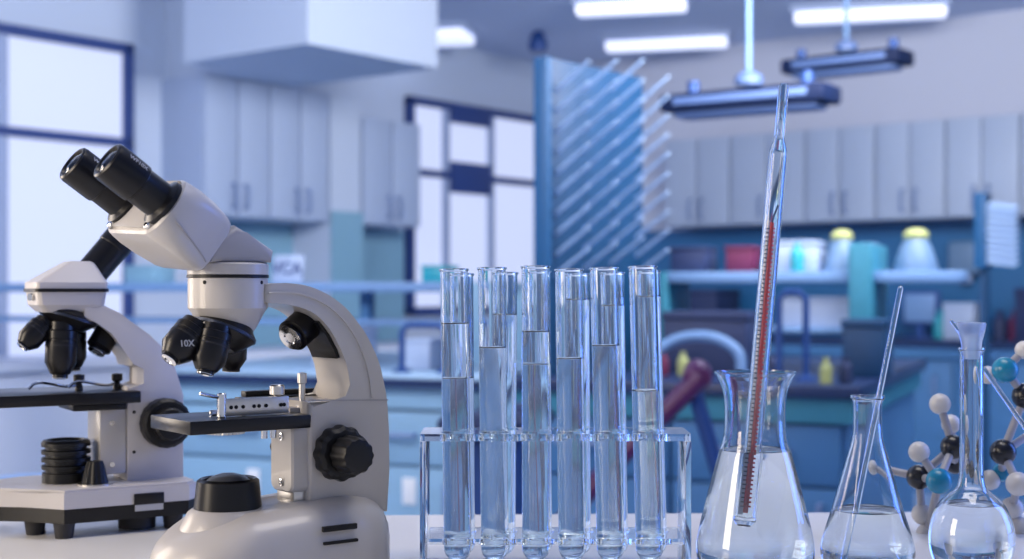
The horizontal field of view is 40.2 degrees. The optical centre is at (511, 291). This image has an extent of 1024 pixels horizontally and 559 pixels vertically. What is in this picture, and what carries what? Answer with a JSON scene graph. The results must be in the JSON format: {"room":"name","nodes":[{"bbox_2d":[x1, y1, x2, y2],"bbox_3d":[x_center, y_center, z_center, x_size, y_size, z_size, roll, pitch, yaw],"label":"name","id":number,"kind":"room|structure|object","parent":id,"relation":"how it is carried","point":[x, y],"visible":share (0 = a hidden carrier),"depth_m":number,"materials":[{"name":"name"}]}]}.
{"room":"laboratory","nodes":[
{"label":"laboratory","id":0,"kind":"room"},
{"bbox_2d":[0,0,533,346],"bbox_3d":[-3.493,-0.253,5.307,0.200,2.694,12.000,0,0,38],"label":"wall","id":1,"kind":"structure","parent":0,"point":[461,75],"depth_m":7.27,"materials":[{"name":"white paint"}]},
{"bbox_2d":[0,22,133,356],"bbox_3d":[-2.369,-0.303,6.527,0.050,1.894,1.423,0,0,38],"label":"window","id":2,"kind":"structure","parent":1,"relation":"in","point":[62,94],"depth_m":6.72,"materials":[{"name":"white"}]},
{"bbox_2d":[161,74,268,220],"bbox_3d":[-1.532,-0.743,7.314,0.392,0.715,0.436,0,0,38],"label":"upper cabinet","id":3,"kind":"object","parent":1,"relation":"attached to","point":[215,129],"visible":0.99,"depth_m":7.18,"materials":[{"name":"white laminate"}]},
{"bbox_2d":[230,222,292,346],"bbox_3d":[-1.360,-0.040,7.821,0.030,0.680,0.922,0,0,38],"label":"trim","id":4,"kind":"structure","parent":1,"relation":"attached to","point":[278,238],"depth_m":7.82,"materials":[{"name":"blue tile"}]},
{"bbox_2d":[234,84,328,223],"bbox_3d":[-1.262,-0.743,7.656,0.392,0.715,0.436,0,0,38],"label":"upper cabinet","id":5,"kind":"object","parent":1,"relation":"attached to","point":[298,118],"visible":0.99,"depth_m":7.55,"materials":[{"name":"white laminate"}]},
{"bbox_2d":[166,0,436,86],"bbox_3d":[-1.177,-1.350,6.964,1.380,0.500,0.870,0,0,38],"label":"range hood","id":6,"kind":"object","parent":1,"relation":"attached to","point":[286,43],"depth_m":6.61,"materials":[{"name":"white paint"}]},
{"bbox_2d":[289,94,359,295],"bbox_3d":[-1.065,-0.003,7.953,0.330,2.194,0.236,0,0,38],"label":"wall","id":7,"kind":"structure","parent":1,"relation":"attached to","point":[310,240],"depth_m":7.84,"materials":[{"name":"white paint"}]},
{"bbox_2d":[330,211,362,317],"bbox_3d":[-0.925,-0.075,7.851,0.014,0.750,0.246,0,0,38],"label":"trim","id":8,"kind":"structure","parent":1,"relation":"attached to","point":[346,228],"depth_m":7.84,"materials":[{"name":"teal paint"}]},
{"bbox_2d":[363,229,403,340],"bbox_3d":[-0.795,-0.040,8.536,0.030,0.680,0.370,0,0,38],"label":"backsplash","id":9,"kind":"structure","parent":1,"relation":"attached to","point":[383,250],"depth_m":8.54,"materials":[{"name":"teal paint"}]},
{"bbox_2d":[360,117,419,228],"bbox_3d":[-0.809,-0.693,8.245,0.372,0.615,0.492,0,0,38],"label":"upper cabinet","id":10,"kind":"object","parent":1,"relation":"attached to","point":[389,150],"visible":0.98,"depth_m":8.13,"materials":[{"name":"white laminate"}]},
{"bbox_2d":[404,95,533,314],"bbox_3d":[-0.221,-0.538,9.231,0.070,1.364,1.367,0,0,38],"label":"window","id":11,"kind":"structure","parent":1,"relation":"in","point":[477,163],"depth_m":9.17,"materials":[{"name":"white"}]},
{"bbox_2d":[450,161,491,195],"bbox_3d":[-0.269,-0.740,9.146,0.040,0.200,0.396,0,0,38],"label":"roller blind","id":12,"kind":"object","parent":11,"relation":"attached to","point":[467,178],"depth_m":9.13,"materials":[{"name":"blue"}]},
{"bbox_2d":[450,104,491,127],"bbox_3d":[-0.269,-1.150,9.146,0.040,0.120,0.396,0,0,38],"label":"roller blind","id":13,"kind":"object","parent":11,"relation":"attached to","point":[461,115],"depth_m":9.12,"materials":[{"name":"blue fabric"}]},
{"bbox_2d":[437,0,1023,63],"bbox_3d":[1.251,-1.650,1.688,12.130,0.100,12.200,0,0,38],"label":"ceiling","id":14,"kind":"structure","parent":0,"point":[506,28],"depth_m":8.31,"materials":[{"name":"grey paint"}]},
{"bbox_2d":[437,22,478,46],"bbox_3d":[-0.542,-1.555,8.519,0.621,0.090,0.320,0,0,14],"label":"ceiling lamp","id":15,"kind":"object","parent":14,"relation":"attached to","point":[454,33],"visible":0.51,"depth_m":8.34,"materials":[{"name":"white plastic"}]},
{"bbox_2d":[437,28,474,46],"bbox_3d":[-0.542,-1.541,8.519,0.581,0.062,0.300,0,0,14],"label":"diffuser","id":16,"kind":"object","parent":15,"relation":"attached to","point":[446,37],"depth_m":8.38,"materials":[{"name":"white plastic"}]},
{"bbox_2d":[528,31,547,51],"bbox_3d":[0.160,-1.540,8.600,0.120,0.120,0.120,0,0,0],"label":"security camera","id":17,"kind":"object","parent":14,"relation":"attached to","point":[537,43],"visible":1,"depth_m":8.56,"materials":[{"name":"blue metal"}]},
{"bbox_2d":[571,0,691,17],"bbox_3d":[0.646,-1.555,7.606,0.641,0.090,0.140,0,0,14],"label":"ceiling lamp","id":18,"kind":"object","parent":14,"relation":"attached to","point":[583,8],"visible":1,"depth_m":7.56,"materials":[{"name":"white plastic"}]},
{"bbox_2d":[601,30,730,52],"bbox_3d":[0.959,-1.555,8.722,0.798,0.090,0.140,0,0,14],"label":"ceiling lamp","id":19,"kind":"object","parent":14,"relation":"attached to","point":[706,39],"visible":1,"depth_m":8.67,"materials":[{"name":"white plastic"}]},
{"bbox_2d":[605,36,727,52],"bbox_3d":[0.959,-1.541,8.722,0.758,0.062,0.120,0,0,14],"label":"diffuser","id":20,"kind":"object","parent":19,"relation":"attached to","point":[613,44],"depth_m":8.68,"materials":[{"name":"white plastic"}]},
{"bbox_2d":[660,0,840,120],"bbox_3d":[0.848,-1.118,5.022,0.631,0.962,0.186,0,0,34],"label":"pendant lamp","id":21,"kind":"object","parent":14,"relation":"hanging from","point":[807,95],"visible":1,"depth_m":4.97,"materials":[{"name":"blue"}]},
{"bbox_2d":[781,0,913,79],"bbox_3d":[1.485,-1.282,6.223,0.563,0.633,0.186,0,0,38],"label":"pendant lamp","id":22,"kind":"object","parent":14,"relation":"hanging from","point":[848,61],"visible":0.95,"depth_m":6.16,"materials":[{"name":"blue"}]},
{"bbox_2d":[790,0,950,24],"bbox_3d":[1.990,-1.555,7.794,0.863,0.090,0.140,0,0,14],"label":"ceiling lamp","id":23,"kind":"object","parent":14,"relation":"attached to","point":[907,9],"visible":1,"depth_m":7.74,"materials":[{"name":"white plastic"}]},
{"bbox_2d":[581,9,1023,337],"bbox_3d":[4.969,-0.253,6.397,12.130,2.694,0.202,0,0,38],"label":"wall","id":24,"kind":"structure","parent":0,"point":[972,65],"depth_m":8.48,"materials":[{"name":"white paint"}]},
{"bbox_2d":[666,136,749,228],"bbox_3d":[1.260,-0.693,8.952,0.474,0.555,0.392,0,0,38],"label":"upper cabinet","id":25,"kind":"object","parent":24,"relation":"attached to","point":[699,178],"visible":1,"depth_m":8.82,"materials":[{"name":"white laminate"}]},
{"bbox_2d":[732,130,827,226],"bbox_3d":[1.648,-0.693,8.646,0.503,0.555,0.392,0,0,38],"label":"upper cabinet","id":26,"kind":"object","parent":24,"relation":"attached to","point":[750,152],"visible":0.56,"depth_m":8.55,"materials":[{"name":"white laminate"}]},
{"bbox_2d":[643,219,1023,337],"bbox_3d":[4.675,-0.075,6.483,9.900,0.670,0.035,0,0,38],"label":"backsplash","id":27,"kind":"structure","parent":24,"relation":"attached to","point":[1003,280],"depth_m":8.39,"materials":[{"name":"blue"}]},
{"bbox_2d":[807,125,898,224],"bbox_3d":[2.021,-0.693,8.351,0.436,0.555,0.392,0,0,38],"label":"upper cabinet","id":28,"kind":"object","parent":24,"relation":"attached to","point":[841,161],"visible":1,"depth_m":8.22,"materials":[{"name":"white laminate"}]},
{"bbox_2d":[877,119,962,222],"bbox_3d":[2.357,-0.693,8.086,0.408,0.555,0.392,0,0,38],"label":"upper cabinet","id":29,"kind":"object","parent":24,"relation":"attached to","point":[911,156],"visible":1,"depth_m":7.96,"materials":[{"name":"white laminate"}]},
{"bbox_2d":[948,241,979,282],"bbox_3d":[2.605,-0.170,8.024,0.180,0.240,0.120,0,0,38],"label":"dispenser","id":30,"kind":"object","parent":24,"relation":"attached to","point":[960,253],"visible":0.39,"depth_m":7.98,"materials":[{"name":"blue plastic"}]},
{"bbox_2d":[947,113,1023,219],"bbox_3d":[2.683,-0.693,7.829,0.410,0.555,0.392,0,0,38],"label":"upper cabinet","id":31,"kind":"object","parent":24,"relation":"attached to","point":[984,153],"visible":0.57,"depth_m":7.70,"materials":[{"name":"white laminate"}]},
{"bbox_2d":[1022,113,1023,215],"bbox_3d":[3.009,-0.693,7.571,0.408,0.555,0.392,0,0,38],"label":"upper cabinet","id":32,"kind":"object","parent":24,"relation":"attached to","point":[1022,113],"visible":1,"depth_m":7.57,"materials":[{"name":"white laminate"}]},
{"bbox_2d":[914,492,1023,510],"bbox_3d":[1.251,1.144,1.688,12.130,0.100,12.200,0,0,38],"label":"floor","id":33,"kind":"structure","parent":0,"point":[927,495],"depth_m":7.42,"materials":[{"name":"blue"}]},
{"bbox_2d":[0,473,41,478],"bbox_3d":[-1.218,0.784,3.609,0.486,0.620,0.508,0,0,-23],"label":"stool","id":34,"kind":"object","parent":33,"relation":"on","point":[17,475],"visible":0.05,"depth_m":3.63,"materials":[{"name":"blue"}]},
{"bbox_2d":[0,341,398,476],"bbox_3d":[-1.168,0.697,7.532,0.611,0.794,4.226,0,0,38],"label":"base cabinet","id":35,"kind":"object","parent":33,"relation":"on","point":[23,430],"visible":0.09,"depth_m":6.02,"materials":[{"name":"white laminate"}]},
{"bbox_2d":[0,341,398,372],"bbox_3d":[-1.173,0.320,7.536,0.599,0.040,4.226,0,0,38],"label":"countertop","id":36,"kind":"structure","parent":35,"relation":"on","point":[32,363],"depth_m":6.41,"materials":[{"name":"white laminate"}]},
{"bbox_2d":[0,282,521,364],"bbox_3d":[-1.260,0.529,5.463,2.680,1.129,0.360,0,0,22],"label":"shelf","id":37,"kind":"object","parent":33,"relation":"on","point":[367,290],"visible":0.22,"depth_m":5.08,"materials":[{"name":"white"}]},
{"bbox_2d":[123,265,174,282],"bbox_3d":[-1.431,-0.070,5.534,0.148,0.070,0.148,0,0,22],"label":"storage box","id":38,"kind":"object","parent":37,"relation":"on","point":[133,273],"visible":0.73,"depth_m":5.47,"materials":[{"name":"blue plastic"}]},
{"bbox_2d":[272,255,303,282],"bbox_3d":[-0.843,-0.087,5.314,0.135,0.105,0.057,0,0,22],"label":"sign","id":39,"kind":"object","parent":37,"relation":"on","point":[286,268],"visible":0.95,"depth_m":5.29,"materials":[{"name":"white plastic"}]},
{"bbox_2d":[420,265,458,281],"bbox_3d":[-0.260,-0.065,5.051,0.098,0.060,0.128,0,0,22],"label":"storage box","id":40,"kind":"object","parent":37,"relation":"on","point":[430,273],"visible":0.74,"depth_m":5.00,"materials":[{"name":"teal plastic"}]},
{"bbox_2d":[160,351,521,516],"bbox_3d":[-0.372,0.672,5.019,1.206,0.844,1.506,0,0,22],"label":"base cabinet","id":41,"kind":"object","parent":33,"relation":"on","point":[414,403],"visible":0.2,"depth_m":4.39,"materials":[{"name":"blue"}]},
{"bbox_2d":[313,327,377,366],"bbox_3d":[-0.563,0.185,4.722,0.168,0.130,0.168,0,0,22],"label":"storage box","id":42,"kind":"object","parent":41,"relation":"on","point":[371,332],"visible":0.23,"depth_m":4.74,"materials":[{"name":"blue plastic"}]},
{"bbox_2d":[175,351,521,380],"bbox_3d":[-0.371,0.268,5.021,1.200,0.035,1.500,0,0,22],"label":"countertop","id":43,"kind":"structure","parent":41,"relation":"on","point":[388,360],"depth_m":4.58,"materials":[{"name":"white"}]},
{"bbox_2d":[392,322,440,373],"bbox_3d":[-0.272,0.171,4.321,0.211,0.157,0.060,0,0,22],"label":"support frame","id":44,"kind":"object","parent":41,"relation":"on","point":[435,325],"visible":0.64,"depth_m":4.34,"materials":[{"name":"blue metal"}]},
{"bbox_2d":[405,337,440,369],"bbox_3d":[-0.283,0.200,4.552,0.098,0.100,0.128,0,0,22],"label":"storage box","id":45,"kind":"object","parent":41,"relation":"on","point":[421,353],"visible":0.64,"depth_m":4.50,"materials":[{"name":"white plastic"}]},
{"bbox_2d":[437,411,521,514],"bbox_3d":[-0.041,0.674,2.955,0.486,0.840,0.508,0,0,-14],"label":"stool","id":46,"kind":"object","parent":33,"relation":"on","point":[476,413],"visible":0.11,"depth_m":2.93,"materials":[{"name":"blue"}]},
{"bbox_2d":[0,511,1023,558],"bbox_3d":[0.000,0.644,0.787,2.600,0.900,0.975,0,0,0],"label":"table","id":47,"kind":"object","parent":33,"relation":"on","point":[102,539],"visible":0.2,"depth_m":1.09,"materials":[{"name":"laminate"}]},
{"bbox_2d":[0,228,195,538],"bbox_3d":[-0.365,0.059,1.152,0.189,0.271,0.111,0,0,-31],"label":"microscope","id":48,"kind":"object","parent":47,"relation":"on","point":[131,473],"visible":0.97,"depth_m":1.14,"materials":[{"name":"white metal"}]},
{"bbox_2d":[134,492,163,504],"bbox_3d":[-0.294,0.167,1.133,0.024,0.009,0.005,0,0,-31],"label":"switch","id":49,"kind":"object","parent":48,"relation":"attached to","point":[140,498],"depth_m":1.13,"materials":[{"name":"black plastic"}]},
{"bbox_2d":[60,144,389,558],"bbox_3d":[-0.182,0.051,0.932,0.218,0.287,0.109,0,0,-37],"label":"microscope","id":50,"kind":"object","parent":47,"relation":"on","point":[329,446],"visible":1,"depth_m":0.92,"materials":[{"name":"white metal"}]},
{"bbox_2d":[322,523,356,531],"bbox_3d":[-0.113,0.155,0.922,0.026,0.004,0.003,0,0,-37],"label":"vent","id":51,"kind":"object","parent":50,"relation":"attached to","point":[349,526],"depth_m":0.92,"materials":[{"name":"black plastic"}]},
{"bbox_2d":[323,538,357,544],"bbox_3d":[-0.113,0.165,0.922,0.026,0.002,0.003,0,0,-37],"label":"vent","id":52,"kind":"object","parent":50,"relation":"attached to","point":[355,539],"depth_m":0.92,"materials":[{"name":"black plastic"}]},
{"bbox_2d":[420,427,690,558],"bbox_3d":[0.030,0.146,1.000,0.189,0.095,0.049,0,0,0],"label":"test tube rack","id":53,"kind":"object","parent":47,"relation":"on","point":[680,535],"visible":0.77,"depth_m":0.98,"materials":[{"name":"clear plastic"}]},
{"bbox_2d":[439,268,471,558],"bbox_3d":[-0.039,0.087,0.989,0.021,0.207,0.021,-1,0,0],"label":"test tube","id":54,"kind":"object","parent":53,"relation":"in","point":[453,281],"visible":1,"depth_m":0.98,"materials":[{"name":"clear glass"}]},
{"bbox_2d":[468,273,474,551],"bbox_3d":[-0.036,0.088,1.012,0.020,0.204,0.020,-1,0,0],"label":"test tube","id":55,"kind":"object","parent":53,"relation":"in","point":[470,275],"visible":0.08,"depth_m":1.01,"materials":[{"name":"clear glass"}]},
{"bbox_2d":[477,267,508,558],"bbox_3d":[-0.013,0.086,0.989,0.021,0.208,0.021,-1,0,0],"label":"test tube","id":56,"kind":"object","parent":53,"relation":"in","point":[491,280],"visible":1,"depth_m":0.98,"materials":[{"name":"clear glass"}]},
{"bbox_2d":[506,272,518,553],"bbox_3d":[-0.006,0.088,1.012,0.020,0.205,0.020,1,0,0],"label":"test tube","id":57,"kind":"object","parent":53,"relation":"in","point":[511,277],"visible":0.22,"depth_m":1.01,"materials":[{"name":"clear glass"}]},
{"bbox_2d":[520,265,549,558],"bbox_3d":[0.017,0.086,0.989,0.021,0.209,0.021,0,0,0],"label":"test tube","id":58,"kind":"object","parent":53,"relation":"in","point":[535,278],"visible":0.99,"depth_m":0.98,"materials":[{"name":"clear glass"}]},
{"bbox_2d":[549,270,551,548],"bbox_3d":[0.020,0.087,1.012,0.020,0.206,0.020,-1,0,0],"label":"test tube","id":59,"kind":"object","parent":53,"relation":"in","point":[549,270],"visible":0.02,"depth_m":1.01,"materials":[{"name":"clear glass"}]},
{"bbox_2d":[554,268,585,558],"bbox_3d":[0.041,0.087,0.989,0.021,0.207,0.021,-1,0,0],"label":"test tube","id":60,"kind":"object","parent":53,"relation":"in","point":[568,281],"visible":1,"depth_m":0.98,"materials":[{"name":"clear glass"}]},
{"bbox_2d":[583,273,590,552],"bbox_3d":[0.048,0.088,1.012,0.020,0.204,0.020,-1,0,0],"label":"test tube","id":61,"kind":"object","parent":53,"relation":"in","point":[586,310],"visible":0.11,"depth_m":1.01,"materials":[{"name":"clear glass"}]},
{"bbox_2d":[589,267,624,558],"bbox_3d":[0.067,0.086,0.989,0.021,0.208,0.021,-2,0,0],"label":"test tube","id":62,"kind":"object","parent":53,"relation":"in","point":[603,280],"visible":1,"depth_m":0.98,"materials":[{"name":"clear glass"}]},
{"bbox_2d":[618,272,627,551],"bbox_3d":[0.073,0.088,1.012,0.020,0.205,0.020,-1,0,0],"label":"test tube","id":63,"kind":"object","parent":53,"relation":"in","point":[621,300],"visible":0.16,"depth_m":1.01,"materials":[{"name":"clear glass"}]},
{"bbox_2d":[628,265,663,558],"bbox_3d":[0.095,0.086,0.989,0.021,0.209,0.021,-2,0,0],"label":"test tube","id":64,"kind":"object","parent":53,"relation":"in","point":[642,279],"visible":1,"depth_m":0.98,"materials":[{"name":"clear glass"}]},
{"bbox_2d":[657,270,666,551],"bbox_3d":[0.101,0.087,1.012,0.020,0.206,0.020,-2,0,0],"label":"test tube","id":65,"kind":"object","parent":53,"relation":"in","point":[658,271],"visible":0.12,"depth_m":1.01,"materials":[{"name":"clear glass"}]},
{"bbox_2d":[696,369,814,558],"bbox_3d":[0.170,0.125,0.980,0.082,0.139,0.082,0,0,0],"label":"flask","id":66,"kind":"object","parent":47,"relation":"on","point":[755,506],"visible":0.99,"depth_m":0.96,"materials":[{"name":"clear glass"}]},
{"bbox_2d":[750,83,788,373],"bbox_3d":[0.178,0.008,0.986,0.050,0.313,0.013,0,0,-40],"label":"thermometer","id":67,"kind":"object","parent":66,"relation":"in","point":[777,157],"visible":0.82,"depth_m":0.98,"materials":[{"name":"clear glass"}]},
{"bbox_2d":[820,394,915,558],"bbox_3d":[0.254,0.134,1.000,0.066,0.120,0.066,0,0,-27],"label":"flask","id":68,"kind":"object","parent":47,"relation":"on","point":[867,519],"visible":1,"depth_m":0.98,"materials":[{"name":"clear glass"}]},
{"bbox_2d":[876,286,902,396],"bbox_3d":[0.258,0.093,0.997,0.050,0.195,0.004,0,0,-22],"label":"rod","id":69,"kind":"object","parent":68,"relation":"in","point":[900,288],"visible":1,"depth_m":1.00,"materials":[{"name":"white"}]},
{"bbox_2d":[891,394,958,533],"bbox_3d":[0.346,0.143,1.129,0.097,0.122,0.072,0,0,-11],"label":"model","id":70,"kind":"object","parent":47,"relation":"on","point":[938,481],"visible":0.66,"depth_m":1.12},
{"bbox_2d":[928,347,1015,558],"bbox_3d":[0.318,0.116,0.970,0.058,0.156,0.058,0,0,0],"label":"flask","id":71,"kind":"object","parent":47,"relation":"on","point":[969,522],"visible":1,"depth_m":0.96,"materials":[{"name":"clear glass"}]},
{"bbox_2d":[957,322,985,347],"bbox_3d":[0.318,0.034,0.970,0.020,0.025,0.020,0,0,0],"label":"stopper","id":72,"kind":"object","parent":71,"relation":"in","point":[971,333],"visible":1,"depth_m":0.96,"materials":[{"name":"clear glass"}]},
{"bbox_2d":[950,319,959,335],"bbox_3d":[0.308,0.025,0.970,0.010,0.013,0.002,0,0,0],"label":"dropper tip","id":73,"kind":"object","parent":72,"relation":"attached to","point":[952,322],"visible":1,"depth_m":0.97,"materials":[{"name":"clear glass"}]},
{"bbox_2d":[984,366,1023,429],"bbox_3d":[0.363,0.092,1.000,0.004,0.075,0.070,0,0,-29],"label":"rod","id":74,"kind":"object","parent":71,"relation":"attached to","point":[987,373],"visible":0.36,"depth_m":1.01,"materials":[{"name":"white"}]},
{"bbox_2d":[984,341,1023,533],"bbox_3d":[0.413,0.120,1.135,0.054,0.160,0.067,0,0,0],"label":"model","id":75,"kind":"object","parent":47,"relation":"on","point":[1003,452],"visible":0.84,"depth_m":1.12},
{"bbox_2d":[477,402,552,513],"bbox_3d":[0.030,0.684,3.452,0.486,0.820,0.508,0,0,-6],"label":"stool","id":76,"kind":"object","parent":33,"relation":"on","point":[518,404],"visible":0.11,"depth_m":3.43,"materials":[{"name":"blue"}]},
{"bbox_2d":[557,359,719,513],"bbox_3d":[0.146,0.617,3.088,0.892,0.936,0.220,0,0,8],"label":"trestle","id":77,"kind":"object","parent":33,"relation":"on","point":[697,373],"visible":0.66,"depth_m":2.97,"materials":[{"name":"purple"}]},
{"bbox_2d":[516,357,926,513],"bbox_3d":[0.742,0.672,4.638,1.050,0.844,1.640,0,0,22],"label":"base cabinet","id":78,"kind":"object","parent":33,"relation":"on","point":[819,417],"visible":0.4,"depth_m":3.88,"materials":[{"name":"blue"}]},
{"bbox_2d":[534,56,668,374],"bbox_3d":[0.298,-0.241,4.389,0.165,0.983,0.545,0,0,38],"label":"drying rack","id":79,"kind":"object","parent":78,"relation":"on","point":[589,156],"visible":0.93,"depth_m":4.36,"materials":[{"name":"blue"}]},
{"bbox_2d":[662,352,668,375],"bbox_3d":[0.453,0.215,4.195,0.034,0.071,0.034,0,0,0],"label":"bottle","id":80,"kind":"object","parent":78,"relation":"on","point":[665,362],"visible":0.5,"depth_m":4.18,"materials":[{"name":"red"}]},
{"bbox_2d":[677,352,688,375],"bbox_3d":[0.509,0.215,4.172,0.034,0.071,0.034,0,0,0],"label":"bottle","id":81,"kind":"object","parent":78,"relation":"on","point":[682,361],"visible":0.8,"depth_m":4.16,"materials":[{"name":"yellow plastic"}]},
{"bbox_2d":[662,331,746,368],"bbox_3d":[0.513,0.178,4.037,0.333,0.133,0.064,0,0,17],"label":"hose","id":82,"kind":"object","parent":78,"relation":"on","point":[723,341],"visible":0.59,"depth_m":4.00,"materials":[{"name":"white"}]},
{"bbox_2d":[661,311,754,373],"bbox_3d":[0.623,0.155,4.363,0.268,0.190,0.208,0,0,22],"label":"storage box","id":83,"kind":"object","parent":78,"relation":"on","point":[738,326],"visible":0.59,"depth_m":4.27,"materials":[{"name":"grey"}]},
{"bbox_2d":[517,357,926,399],"bbox_3d":[0.742,0.268,4.638,1.050,0.035,1.640,0,0,22],"label":"countertop","id":84,"kind":"structure","parent":78,"relation":"on","point":[902,368],"depth_m":3.95,"materials":[{"name":"blue"}]},
{"bbox_2d":[769,354,775,369],"bbox_3d":[0.756,0.215,4.070,0.034,0.071,0.034,0,0,0],"label":"bottle","id":85,"kind":"object","parent":78,"relation":"on","point":[772,365],"visible":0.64,"depth_m":4.06,"materials":[{"name":"blue"}]},
{"bbox_2d":[776,289,816,381],"bbox_3d":[0.791,0.120,3.947,0.136,0.259,0.060,0,0,22],"label":"faucet","id":86,"kind":"object","parent":78,"relation":"on","point":[805,377],"visible":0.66,"depth_m":3.93,"materials":[{"name":"blue metal"}]},
{"bbox_2d":[660,243,968,340],"bbox_3d":[0.973,0.050,4.543,0.950,0.400,0.360,0,0,22],"label":"shelf","id":87,"kind":"object","parent":78,"relation":"on","point":[867,277],"visible":0.59,"depth_m":4.39,"materials":[{"name":"blue"}]},
{"bbox_2d":[669,246,718,271],"bbox_3d":[0.610,-0.107,4.693,0.128,0.085,0.168,0,0,22],"label":"box","id":88,"kind":"object","parent":87,"relation":"on","point":[692,258],"visible":0.9,"depth_m":4.62,"materials":[{"name":"blue"}]},
{"bbox_2d":[724,246,760,271],"bbox_3d":[0.767,-0.107,4.628,0.098,0.085,0.148,0,0,22],"label":"box","id":89,"kind":"object","parent":87,"relation":"on","point":[738,258],"visible":0.79,"depth_m":4.57,"materials":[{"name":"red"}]},
{"bbox_2d":[790,243,803,270],"bbox_3d":[0.906,-0.110,4.452,0.044,0.091,0.044,0,0,0],"label":"bottle","id":90,"kind":"object","parent":87,"relation":"on","point":[796,254],"visible":0.99,"depth_m":4.43,"materials":[{"name":"teal plastic"}]},
{"bbox_2d":[777,240,826,271],"bbox_3d":[0.941,-0.115,4.556,0.138,0.100,0.168,0,0,22],"label":"storage box","id":91,"kind":"object","parent":87,"relation":"on","point":[814,250],"visible":0.68,"depth_m":4.49,"materials":[{"name":"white plastic"}]},
{"bbox_2d":[782,297,848,326],"bbox_3d":[0.997,0.062,4.533,0.243,0.095,0.168,0,0,22],"label":"storage box","id":92,"kind":"object","parent":87,"relation":"on","point":[824,311],"visible":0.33,"depth_m":4.45,"materials":[{"name":"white plastic"}]},
{"bbox_2d":[822,229,853,270],"bbox_3d":[1.062,-0.133,4.506,0.123,0.137,0.123,0,0,0],"label":"container","id":93,"kind":"object","parent":87,"relation":"on","point":[837,257],"visible":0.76,"depth_m":4.47,"materials":[{"name":"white plastic"}]},
{"bbox_2d":[893,228,938,270],"bbox_3d":[1.275,-0.133,4.418,0.139,0.137,0.139,0,0,0],"label":"container","id":94,"kind":"object","parent":87,"relation":"on","point":[915,253],"visible":0.84,"depth_m":4.38,"materials":[{"name":"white plastic"}]},
{"bbox_2d":[820,358,831,383],"bbox_3d":[0.855,0.215,3.813,0.034,0.071,0.034,0,0,0],"label":"bottle","id":95,"kind":"object","parent":78,"relation":"on","point":[825,367],"visible":1,"depth_m":3.80,"materials":[{"name":"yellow plastic"}]},
{"bbox_2d":[840,357,851,382],"bbox_3d":[0.916,0.215,3.842,0.034,0.071,0.034,0,0,0],"label":"bottle","id":96,"kind":"object","parent":78,"relation":"on","point":[845,367],"visible":1,"depth_m":3.83,"materials":[{"name":"blue"}]},
{"bbox_2d":[841,318,892,377],"bbox_3d":[1.058,0.165,4.162,0.128,0.170,0.208,0,0,22],"label":"storage box","id":97,"kind":"object","parent":78,"relation":"on","point":[864,340],"visible":0.76,"depth_m":4.07,"materials":[{"name":"blue plastic"}]},
{"bbox_2d":[770,333,1023,501],"bbox_3d":[4.428,0.677,6.252,9.800,0.834,0.621,0,0,38],"label":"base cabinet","id":98,"kind":"object","parent":33,"relation":"on","point":[941,374],"visible":0.16,"depth_m":7.57,"materials":[{"name":"blue"}]},
{"bbox_2d":[690,289,739,310],"bbox_3d":[1.185,0.120,8.828,0.408,0.280,0.308,0,0,38],"label":"equipment case","id":99,"kind":"object","parent":98,"relation":"on","point":[700,299],"visible":0.38,"depth_m":8.66,"materials":[{"name":"blue plastic"}]},
{"bbox_2d":[771,333,1020,349],"bbox_3d":[4.429,0.280,6.253,9.800,0.040,0.619,0,0,38],"label":"countertop","id":100,"kind":"structure","parent":98,"relation":"on","point":[816,339],"depth_m":7.67,"materials":[{"name":"blue"}]},
{"bbox_2d":[902,290,939,337],"bbox_3d":[2.318,0.125,7.934,0.220,0.270,0.120,0,0,38],"label":"monitor","id":101,"kind":"object","parent":98,"relation":"on","point":[919,307],"visible":0.81,"depth_m":7.91,"materials":[{"name":"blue plastic"}]},
{"bbox_2d":[934,310,942,338],"bbox_3d":[2.393,0.179,7.810,0.080,0.162,0.080,0,0,0],"label":"bottle","id":102,"kind":"object","parent":98,"relation":"on","point":[938,320],"visible":0.73,"depth_m":7.78,"materials":[{"name":"teal plastic"}]},
{"bbox_2d":[942,303,979,339],"bbox_3d":[2.500,0.160,7.726,0.178,0.200,0.208,0,0,38],"label":"box","id":103,"kind":"object","parent":98,"relation":"on","point":[958,312],"visible":0.68,"depth_m":7.65,"materials":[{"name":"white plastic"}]},
{"bbox_2d":[992,310,1007,339],"bbox_3d":[2.651,0.179,7.606,0.080,0.162,0.080,0,0,0],"label":"bottle","id":104,"kind":"object","parent":98,"relation":"on","point":[999,323],"visible":0.98,"depth_m":7.58,"materials":[{"name":"blue plastic"}]},
{"bbox_2d":[1008,310,1014,339],"bbox_3d":[2.719,0.179,7.553,0.080,0.162,0.080,0,0,0],"label":"bottle","id":105,"kind":"object","parent":98,"relation":"on","point":[1011,323],"visible":0.41,"depth_m":7.53,"materials":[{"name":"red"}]},
{"bbox_2d":[1014,288,1023,340],"bbox_3d":[2.928,0.120,7.452,0.408,0.280,0.308,0,0,38],"label":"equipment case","id":106,"kind":"object","parent":98,"relation":"on","point":[1018,292],"visible":1,"depth_m":7.44,"materials":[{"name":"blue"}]},
{"bbox_2d":[974,192,1018,470],"bbox_3d":[2.186,0.323,6.302,0.174,1.542,0.120,0,0,38],"label":"drying rack","id":107,"kind":"object","parent":33,"relation":"on","point":[994,244],"visible":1,"depth_m":6.30,"materials":[{"name":"blue"}]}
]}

